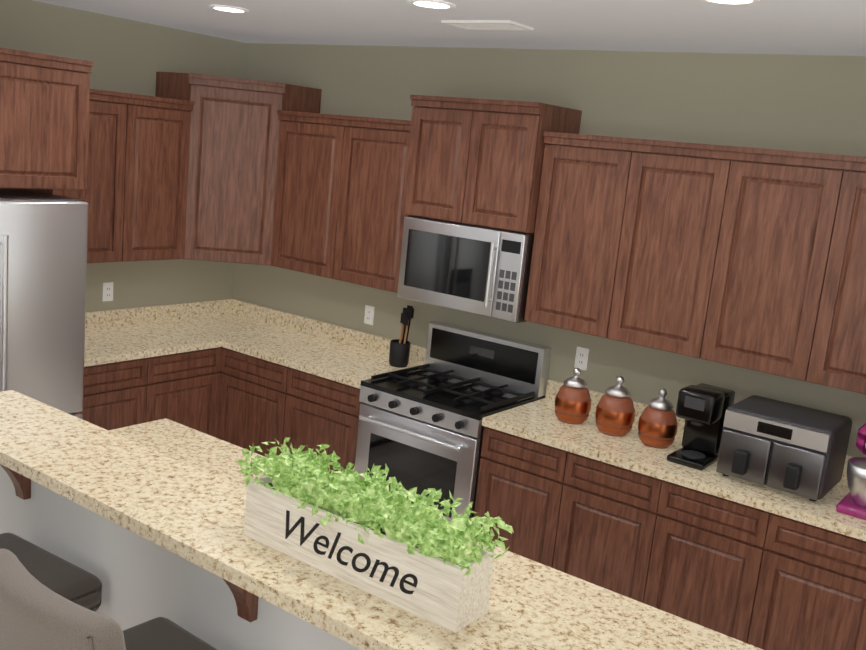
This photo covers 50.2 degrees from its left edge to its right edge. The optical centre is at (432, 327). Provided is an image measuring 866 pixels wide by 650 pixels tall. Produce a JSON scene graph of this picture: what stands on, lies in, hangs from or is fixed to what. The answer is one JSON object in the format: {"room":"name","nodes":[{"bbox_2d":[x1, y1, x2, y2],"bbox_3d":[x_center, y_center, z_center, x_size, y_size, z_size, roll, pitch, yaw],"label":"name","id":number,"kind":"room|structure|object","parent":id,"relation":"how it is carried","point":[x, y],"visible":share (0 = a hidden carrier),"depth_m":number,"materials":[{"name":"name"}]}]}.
{"room":"kitchen","nodes":[
{"label":"kitchen","id":0,"kind":"room"},
{"bbox_2d":[0,0,246,311],"bbox_3d":[-2.198,-0.442,5.394,0.150,2.740,2.895,13,13,35],"label":"wall","id":1,"kind":"structure","parent":0,"point":[128,56],"depth_m":5.58,"materials":[{"name":"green paint"}]},
{"bbox_2d":[0,48,95,195],"bbox_3d":[-2.156,-1.022,4.537,0.671,0.608,0.605,13,13,35],"label":"upper cabinet","id":2,"kind":"object","parent":1,"relation":"attached to","point":[47,103],"depth_m":4.40,"materials":[{"name":"brown wood"}]},
{"bbox_2d":[43,92,139,262],"bbox_3d":[-1.980,-0.838,5.126,0.350,0.918,0.500,13,13,35],"label":"upper cabinet","id":3,"kind":"object","parent":1,"relation":"attached to","point":[116,118],"depth_m":5.12,"materials":[{"name":"brown wood"}]},
{"bbox_2d":[102,282,112,300],"bbox_3d":[-1.982,-0.221,5.633,0.008,0.116,0.072,13,13,35],"label":"electrical outlet","id":4,"kind":"object","parent":1,"relation":"attached to","point":[107,291],"visible":1,"depth_m":5.63,"materials":[{"name":"white plastic"}]},
{"bbox_2d":[85,299,230,326],"bbox_3d":[-1.906,-0.072,5.775,0.020,0.099,1.668,13,13,35],"label":"backsplash","id":5,"kind":"structure","parent":1,"relation":"attached to","point":[116,318],"depth_m":5.93,"materials":[{"name":"beige stone"}]},
{"bbox_2d":[136,96,183,260],"bbox_3d":[-1.756,-0.874,5.430,0.350,0.918,0.501,13,13,35],"label":"upper cabinet","id":6,"kind":"object","parent":1,"relation":"attached to","point":[158,182],"depth_m":5.36,"materials":[{"name":"brown wood"}]},
{"bbox_2d":[33,0,865,55],"bbox_3d":[-2.712,-1.698,4.120,18.000,0.100,15.000,13,13,35],"label":"ceiling","id":7,"kind":"structure","parent":0,"point":[814,27],"depth_m":4.03,"materials":[{"name":"white paint"}]},
{"bbox_2d":[209,5,248,13],"bbox_3d":[-0.982,-1.533,4.446,0.194,0.008,0.194,13,13,35],"label":"recessed light","id":8,"kind":"object","parent":7,"relation":"in","point":[229,9],"visible":1,"depth_m":4.42,"materials":[{"name":"white"}]},
{"bbox_2d":[408,0,455,9],"bbox_3d":[-0.005,-1.285,3.671,0.194,0.008,0.194,13,13,35],"label":"recessed light","id":9,"kind":"object","parent":7,"relation":"in","point":[435,4],"visible":1,"depth_m":3.65,"materials":[{"name":"white"}]},
{"bbox_2d":[441,20,533,29],"bbox_3d":[0.240,-1.343,4.101,0.360,0.010,0.200,13,13,35],"label":"ceiling vent","id":10,"kind":"object","parent":7,"relation":"in","point":[487,24],"visible":1,"depth_m":4.07,"materials":[{"name":"white metal"}]},
{"bbox_2d":[701,0,760,5],"bbox_3d":[0.946,-1.051,2.951,0.194,0.008,0.194,13,13,35],"label":"recessed light","id":11,"kind":"object","parent":7,"relation":"in","point":[735,2],"visible":0.98,"depth_m":2.99,"materials":[{"name":"white"}]},
{"bbox_2d":[232,43,865,456],"bbox_3d":[0.379,-0.154,5.236,4.560,2.740,0.150,13,13,35],"label":"wall","id":12,"kind":"structure","parent":0,"point":[806,103],"depth_m":4.71,"materials":[{"name":"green paint"}]},
{"bbox_2d":[144,72,331,266],"bbox_3d":[-1.236,-0.978,5.753,0.774,1.100,0.774,13,13,35],"label":"upper cabinet","id":13,"kind":"object","parent":12,"relation":"attached to","point":[232,129],"depth_m":5.55,"materials":[{"name":"brown wood"}]},
{"bbox_2d":[276,112,351,279],"bbox_3d":[-0.624,-0.792,5.587,0.583,0.918,0.350,13,13,35],"label":"upper cabinet","id":14,"kind":"object","parent":12,"relation":"attached to","point":[317,149],"depth_m":5.42,"materials":[{"name":"brown wood"}]},
{"bbox_2d":[364,305,373,324],"bbox_3d":[-0.396,-0.080,5.720,0.072,0.116,0.008,13,13,35],"label":"electrical outlet","id":15,"kind":"object","parent":12,"relation":"attached to","point":[369,315],"visible":1,"depth_m":5.72,"materials":[{"name":"white plastic"}]},
{"bbox_2d":[340,116,407,292],"bbox_3d":[-0.255,-0.704,5.324,0.583,0.918,0.350,13,13,35],"label":"upper cabinet","id":16,"kind":"object","parent":12,"relation":"attached to","point":[373,222],"depth_m":5.16,"materials":[{"name":"brown wood"}]},
{"bbox_2d":[400,96,483,224],"bbox_3d":[0.169,-0.883,4.945,0.448,0.603,0.420,13,13,35],"label":"upper cabinet","id":17,"kind":"object","parent":12,"relation":"attached to","point":[442,138],"depth_m":4.78,"materials":[{"name":"brown wood"}]},
{"bbox_2d":[472,100,583,235],"bbox_3d":[0.430,-0.821,4.759,0.448,0.603,0.420,13,13,35],"label":"upper cabinet","id":18,"kind":"object","parent":12,"relation":"attached to","point":[512,135],"depth_m":4.55,"materials":[{"name":"brown wood"}]},
{"bbox_2d":[397,216,534,322],"bbox_3d":[0.235,-0.330,4.936,0.767,0.446,0.455,13,13,35],"label":"microwave","id":19,"kind":"object","parent":18,"relation":"attached to","point":[478,270],"visible":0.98,"depth_m":4.76,"materials":[{"name":"silver metal"}]},
{"bbox_2d":[231,299,851,478],"bbox_3d":[0.347,0.264,5.201,4.404,0.099,0.020,13,13,35],"label":"backsplash","id":20,"kind":"structure","parent":12,"relation":"attached to","point":[264,314],"depth_m":5.83,"materials":[{"name":"beige stone"}]},
{"bbox_2d":[574,347,588,369],"bbox_3d":[0.784,0.161,4.875,0.072,0.116,0.008,13,13,35],"label":"electrical outlet","id":21,"kind":"object","parent":12,"relation":"attached to","point":[581,359],"visible":1,"depth_m":4.87,"materials":[{"name":"white plastic"}]},
{"bbox_2d":[524,132,647,340],"bbox_3d":[0.814,-0.450,4.563,0.520,0.918,0.350,13,13,35],"label":"upper cabinet","id":22,"kind":"object","parent":12,"relation":"attached to","point":[581,260],"depth_m":4.41,"materials":[{"name":"brown wood"}]},
{"bbox_2d":[620,140,747,361],"bbox_3d":[1.157,-0.368,4.318,0.581,0.918,0.350,13,13,35],"label":"upper cabinet","id":23,"kind":"object","parent":12,"relation":"attached to","point":[687,215],"depth_m":4.13,"materials":[{"name":"brown wood"}]},
{"bbox_2d":[716,148,863,384],"bbox_3d":[1.525,-0.281,4.056,0.581,0.918,0.350,13,13,35],"label":"upper cabinet","id":24,"kind":"object","parent":12,"relation":"attached to","point":[750,258],"depth_m":3.87,"materials":[{"name":"brown wood"}]},
{"bbox_2d":[824,160,865,394],"bbox_3d":[1.869,-0.199,3.812,0.521,0.918,0.350,13,13,35],"label":"upper cabinet","id":25,"kind":"object","parent":12,"relation":"attached to","point":[847,354],"depth_m":3.74,"materials":[{"name":"brown wood"}]},
{"bbox_3d":[-2.989,1.076,4.660,18.000,0.100,15.000,13,13,35],"label":"floor","id":26,"kind":"structure","parent":0,"visible":0},
{"bbox_2d":[0,188,87,419],"bbox_3d":[-2.352,0.222,4.468,0.901,1.765,0.988,13,13,35],"label":"refrigerator","id":27,"kind":"object","parent":26,"relation":"on","point":[43,255],"visible":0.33,"depth_m":4.38,"materials":[{"name":"silver metal"}]},
{"bbox_2d":[0,533,101,611],"bbox_3d":[-1.376,0.965,2.745,0.519,1.161,0.591,13,13,35],"label":"bar stool","id":28,"kind":"object","parent":26,"relation":"on","point":[67,580],"visible":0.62,"depth_m":2.79,"materials":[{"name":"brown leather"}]},
{"bbox_2d":[0,548,216,649],"bbox_3d":[-0.775,1.108,2.316,0.513,1.161,0.587,13,13,35],"label":"bar stool","id":29,"kind":"object","parent":26,"relation":"on","point":[35,614],"visible":1,"depth_m":1.98,"materials":[{"name":"grey fabric"}]},
{"bbox_2d":[79,359,138,429],"bbox_3d":[-2.035,0.552,5.275,0.620,0.875,0.595,13,13,35],"label":"base cabinet","id":30,"kind":"object","parent":26,"relation":"on","point":[111,391],"depth_m":5.06,"materials":[{"name":"brown wood"}]},
{"bbox_2d":[135,347,218,436],"bbox_3d":[-1.727,0.511,5.642,0.678,0.875,0.607,13,13,35],"label":"base cabinet","id":31,"kind":"object","parent":26,"relation":"on","point":[181,387],"depth_m":5.45,"materials":[{"name":"brown wood"}]},
{"bbox_2d":[215,343,294,457],"bbox_3d":[-0.919,0.568,5.764,0.642,0.875,0.679,13,13,35],"label":"base cabinet","id":32,"kind":"object","parent":26,"relation":"on","point":[256,393],"depth_m":5.51,"materials":[{"name":"brown wood"}]},
{"bbox_2d":[84,323,222,366],"bbox_3d":[-1.849,0.085,5.365,0.638,0.040,1.050,13,13,35],"label":"countertop","id":33,"kind":"structure","parent":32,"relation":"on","point":[132,340],"depth_m":5.40,"materials":[{"name":"beige stone"}]},
{"bbox_2d":[159,315,422,390],"bbox_3d":[-0.901,0.110,5.721,1.758,0.040,0.638,13,13,35],"label":"countertop","id":34,"kind":"structure","parent":32,"relation":"on","point":[325,358],"depth_m":5.60,"materials":[{"name":"beige stone"}]},
{"bbox_2d":[389,305,413,367],"bbox_3d":[-0.184,0.044,5.371,0.122,0.360,0.120,13,13,35],"label":"utensil crock","id":35,"kind":"object","parent":34,"relation":"on","point":[399,353],"visible":1,"depth_m":5.34,"materials":[{"name":"black ceramic"}]},
{"bbox_2d":[291,371,362,473],"bbox_3d":[-0.489,0.663,5.494,0.631,0.875,0.620,13,13,35],"label":"base cabinet","id":36,"kind":"object","parent":26,"relation":"on","point":[323,411],"depth_m":5.17,"materials":[{"name":"brown wood"}]},
{"bbox_2d":[0,405,762,649],"bbox_3d":[-0.392,1.065,2.885,2.766,1.100,1.010,13,13,35],"label":"kitchen island","id":37,"kind":"object","parent":26,"relation":"on","point":[142,582],"depth_m":2.75,"materials":[{"name":"grey paint"}]},
{"bbox_2d":[0,390,627,649],"bbox_3d":[-0.525,0.546,2.489,2.910,0.040,0.370,13,13,35],"label":"island countertop","id":38,"kind":"structure","parent":37,"relation":"on","point":[194,514],"depth_m":2.44,"materials":[{"name":"beige stone"}]},
{"bbox_2d":[236,437,513,632],"bbox_3d":[-0.175,0.471,2.249,0.756,0.263,0.218,13,13,35],"label":"planter box","id":39,"kind":"object","parent":38,"relation":"on","point":[373,535],"visible":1,"depth_m":2.17,"materials":[{"name":"white wood"}]},
{"bbox_2d":[354,321,550,521],"bbox_3d":[0.063,0.639,5.020,0.767,1.170,0.711,13,13,35],"label":"range","id":40,"kind":"object","parent":26,"relation":"on","point":[421,428],"visible":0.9,"depth_m":4.87,"materials":[{"name":"silver metal"}]},
{"bbox_2d":[474,427,578,571],"bbox_3d":[0.601,0.922,4.718,0.527,0.875,0.620,13,13,35],"label":"base cabinet","id":41,"kind":"object","parent":26,"relation":"on","point":[530,486],"depth_m":4.43,"materials":[{"name":"brown wood"}]},
{"bbox_2d":[563,455,674,608],"bbox_3d":[0.949,1.005,4.470,0.586,0.875,0.620,13,13,35],"label":"base cabinet","id":42,"kind":"object","parent":26,"relation":"on","point":[631,515],"depth_m":4.15,"materials":[{"name":"brown wood"}]},
{"bbox_2d":[659,487,786,648],"bbox_3d":[1.321,1.094,4.205,0.586,0.875,0.620,13,13,35],"label":"base cabinet","id":43,"kind":"object","parent":26,"relation":"on","point":[721,569],"depth_m":3.89,"materials":[{"name":"brown wood"}]},
{"bbox_2d":[482,399,865,542],"bbox_3d":[1.174,0.603,4.244,1.862,0.040,0.638,13,13,35],"label":"countertop","id":44,"kind":"structure","parent":43,"relation":"on","point":[537,421],"depth_m":4.08,"materials":[{"name":"beige stone"}]},
{"bbox_2d":[555,368,590,423],"bbox_3d":[0.701,0.331,4.587,0.181,0.270,0.181,13,13,35],"label":"canister","id":45,"kind":"object","parent":44,"relation":"on","point":[572,401],"visible":1,"depth_m":4.53,"materials":[{"name":"brown metal"}]},
{"bbox_2d":[595,376,634,436],"bbox_3d":[0.885,0.369,4.455,0.188,0.281,0.188,13,13,35],"label":"canister","id":46,"kind":"object","parent":44,"relation":"on","point":[615,413],"visible":1,"depth_m":4.40,"materials":[{"name":"brown metal"}]},
{"bbox_2d":[638,389,677,448],"bbox_3d":[1.061,0.416,4.331,0.181,0.270,0.181,13,13,35],"label":"canister","id":47,"kind":"object","parent":44,"relation":"on","point":[657,425],"visible":1,"depth_m":4.28,"materials":[{"name":"brown metal"}]},
{"bbox_2d":[667,383,734,469],"bbox_3d":[1.210,0.431,4.159,0.170,0.335,0.300,13,13,35],"label":"coffee maker","id":48,"kind":"object","parent":44,"relation":"on","point":[701,408],"visible":0.92,"depth_m":4.10,"materials":[{"name":"black plastic"}]},
{"bbox_2d":[716,395,851,501],"bbox_3d":[1.494,0.511,3.956,0.445,0.310,0.425,13,13,35],"label":"air fryer oven","id":49,"kind":"object","parent":44,"relation":"on","point":[795,449],"visible":1,"depth_m":3.83,"materials":[{"name":"grey plastic"}]},
{"bbox_2d":[836,423,865,519],"bbox_3d":[1.782,0.555,3.704,0.204,0.377,0.355,13,13,35],"label":"stand mixer","id":50,"kind":"object","parent":44,"relation":"on","point":[852,502],"visible":1,"depth_m":3.65,"materials":[{"name":"pink"}]},
{"bbox_2d":[763,519,865,649],"bbox_3d":[1.669,1.177,3.957,0.526,0.875,0.620,13,13,35],"label":"base cabinet","id":51,"kind":"object","parent":26,"relation":"on","point":[819,603],"depth_m":3.66,"materials":[{"name":"brown wood"}]}
]}

